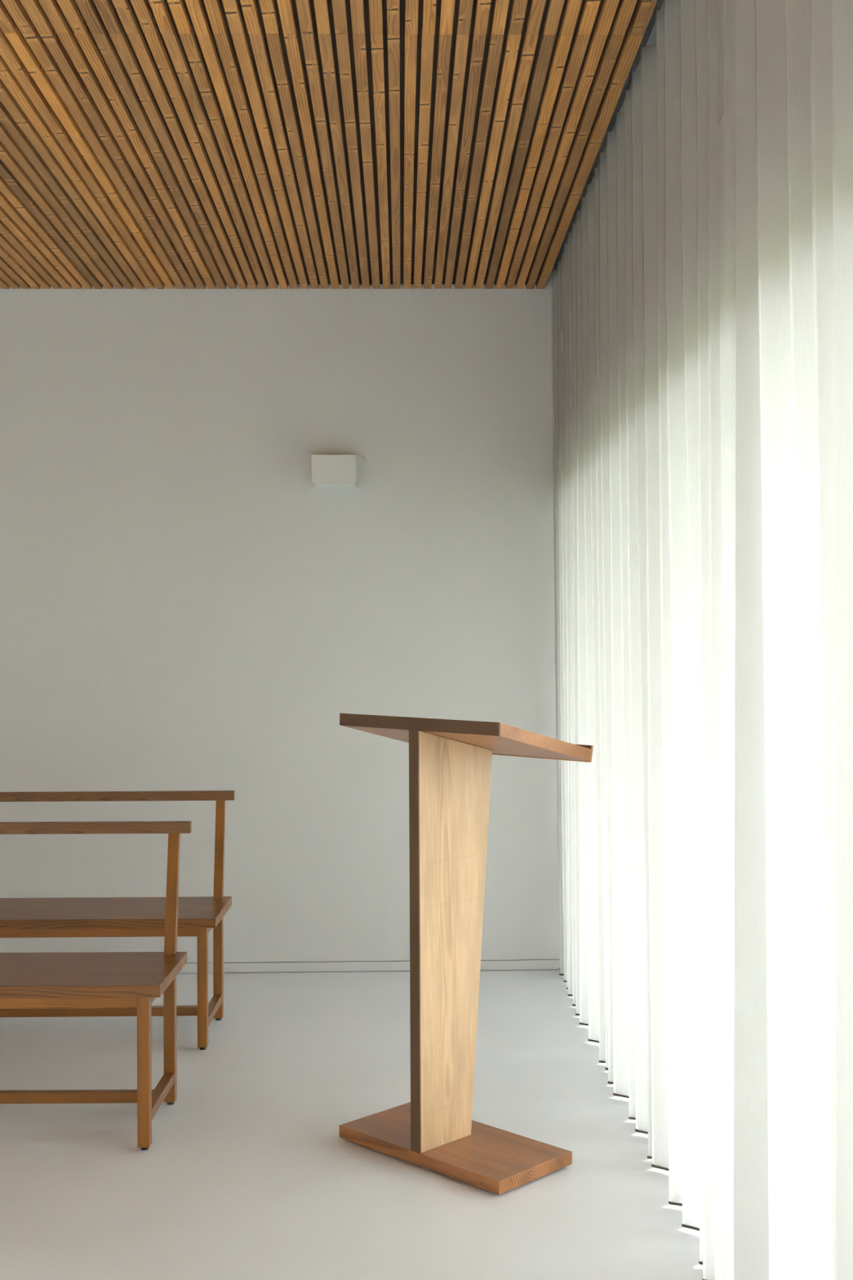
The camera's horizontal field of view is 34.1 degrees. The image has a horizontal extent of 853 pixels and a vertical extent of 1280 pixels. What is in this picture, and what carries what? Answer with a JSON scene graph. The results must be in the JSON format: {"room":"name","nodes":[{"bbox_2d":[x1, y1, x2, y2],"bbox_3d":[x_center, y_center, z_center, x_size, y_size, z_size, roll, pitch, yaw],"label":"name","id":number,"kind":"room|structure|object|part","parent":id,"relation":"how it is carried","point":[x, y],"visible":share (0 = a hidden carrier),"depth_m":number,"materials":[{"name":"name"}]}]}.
{"room":"house of worship","nodes":[
{"label":"house of worship","id":0,"kind":"room"},
{"bbox_2d":[0,264,559,973],"bbox_3d":[-1.585,-0.196,6.002,5.250,3.230,0.200,0,-1,-1],"label":"wall","id":1,"kind":"structure","parent":0,"point":[182,606],"depth_m":5.92,"materials":[{"name":"paint"}]},
{"bbox_2d":[311,454,356,487],"bbox_3d":[-0.388,-0.712,5.864,0.186,0.121,0.128,0,-1,-1],"label":"wall light","id":2,"kind":"object","parent":1,"relation":"attached to","point":[327,470],"visible":1,"depth_m":5.80,"materials":[{"name":"white paint"}]},
{"bbox_3d":[-0.389,-0.712,5.926,0.180,0.119,0.005,0,-1,-1],"label":"plate","id":3,"kind":"part","parent":2,"relation":"part of","materials":[{"name":"white paint"}]},
{"bbox_2d":[178,959,559,973],"bbox_3d":[-1.600,1.395,5.892,4.800,0.039,0.013,0,-1,-1],"label":"baseboard","id":4,"kind":"structure","parent":1,"relation":"attached to","point":[535,964],"depth_m":5.91,"materials":[{"name":"paint"}]},
{"bbox_2d":[0,0,657,288],"bbox_3d":[-1.512,-1.713,0.204,4.800,0.320,11.427,0,-1,-1],"label":"ceiling","id":5,"kind":"structure","parent":0,"point":[150,144],"depth_m":4.21,"materials":[{"name":"wood"},{"name":"dark felt"}]},
{"bbox_3d":[-1.617,-1.576,-1.017,4.498,0.021,8.984,0,-1,-1],"label":"slat panel","id":6,"kind":"part","parent":5,"relation":"part of","materials":[{"name":"brown wood"}]},
{"bbox_2d":[554,0,663,270],"bbox_3d":[0.668,-1.656,0.253,0.035,0.055,11.387,0,-1,-1],"label":"track","id":7,"kind":"object","parent":5,"relation":"attached to","point":[649,37],"visible":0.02,"depth_m":4.14,"materials":[{"name":"silver metal"}]},
{"bbox_2d":[551,0,736,1279],"bbox_3d":[0.626,-0.092,4.281,0.141,2.946,3.268,0,-1,-1],"label":"curtain","id":8,"kind":"object","parent":7,"relation":"hanging from","point":[643,285],"visible":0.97,"depth_m":3.62,"materials":[{"name":"fabric"}]},
{"bbox_2d":[733,0,852,1279],"bbox_3d":[0.656,-0.113,2.396,0.124,2.946,0.712,0,-1,-1],"label":"curtain","id":9,"kind":"object","parent":7,"relation":"hanging from","point":[793,976],"visible":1,"depth_m":2.31,"materials":[{"name":"fabric"}]},
{"bbox_2d":[0,968,702,1279],"bbox_3d":[-1.471,1.417,0.172,5.250,0.120,11.827,0,-1,-1],"label":"floor","id":10,"kind":"structure","parent":0,"point":[249,1174],"depth_m":3.73,"materials":[{"name":"concrete"}]},
{"bbox_2d":[0,821,191,1150],"bbox_3d":[-1.707,0.980,4.034,1.968,0.839,0.496,0,-1,0],"label":"bench","id":11,"kind":"object","parent":10,"relation":"on","point":[84,980],"visible":1,"depth_m":3.98,"materials":[{"name":"brown wood"}]},
{"bbox_3d":[-1.707,0.965,4.002,1.961,0.032,0.432,0,-1,0],"label":"seat","id":12,"kind":"part","parent":11,"relation":"part of","materials":[{"name":"brown wood"}]},
{"bbox_3d":[-1.709,0.580,4.272,1.968,0.035,0.028,0,-1,0],"label":"rail","id":13,"kind":"part","parent":11,"relation":"part of","materials":[{"name":"brown wood"}]},
{"bbox_3d":[-0.772,1.178,3.803,0.032,0.408,0.038,0,-1,0],"label":"leg","id":14,"kind":"part","parent":11,"relation":"part of","materials":[{"name":"brown wood"}]},
{"bbox_3d":[-0.772,1.182,4.185,0.032,0.408,0.038,0,-1,0],"label":"leg","id":15,"kind":"part","parent":11,"relation":"part of","materials":[{"name":"brown wood"}]},
{"bbox_3d":[-0.774,0.785,4.227,0.032,0.386,0.114,0,-1,0],"label":"post","id":16,"kind":"part","parent":11,"relation":"part of","materials":[{"name":"brown wood"}]},
{"bbox_2d":[0,790,234,1049],"bbox_3d":[-1.704,0.990,4.987,1.968,0.839,0.496,0,-1,-1],"label":"bench","id":17,"kind":"object","parent":10,"relation":"on","point":[81,917],"visible":1,"depth_m":4.93,"materials":[{"name":"brown wood"}]},
{"bbox_3d":[-1.704,0.975,4.955,1.961,0.032,0.432,0,-1,-1],"label":"seat","id":18,"kind":"part","parent":17,"relation":"part of","materials":[{"name":"brown wood"}]},
{"bbox_3d":[-1.708,0.590,5.225,1.968,0.035,0.028,0,-1,-1],"label":"rail","id":19,"kind":"part","parent":17,"relation":"part of","materials":[{"name":"brown wood"}]},
{"bbox_3d":[-0.767,1.188,4.765,0.032,0.408,0.038,0,-1,-1],"label":"leg","id":20,"kind":"part","parent":17,"relation":"part of","materials":[{"name":"brown wood"}]},
{"bbox_3d":[-0.771,1.192,5.146,0.032,0.408,0.038,0,-1,-1],"label":"leg","id":21,"kind":"part","parent":17,"relation":"part of","materials":[{"name":"brown wood"}]},
{"bbox_3d":[-0.773,0.795,5.189,0.032,0.386,0.114,0,-1,-1],"label":"post","id":22,"kind":"part","parent":17,"relation":"part of","materials":[{"name":"brown wood"}]},
{"bbox_2d":[339,713,593,1194],"bbox_3d":[0.103,0.794,3.798,0.595,1.186,0.390,-1,-1,45],"label":"lectern","id":23,"kind":"object","parent":10,"relation":"on","point":[450,761],"visible":1,"depth_m":3.71,"materials":[{"name":"brown wood"}]},
{"bbox_3d":[0.072,0.792,3.764,0.034,1.107,0.288,-1,-1,45],"label":"post","id":24,"kind":"part","parent":23,"relation":"part of","materials":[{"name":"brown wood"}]},
{"bbox_3d":[0.070,1.362,3.756,0.595,0.033,0.288,-1,-1,45],"label":"plate","id":25,"kind":"part","parent":23,"relation":"part of","materials":[{"name":"brown wood"}]}
]}

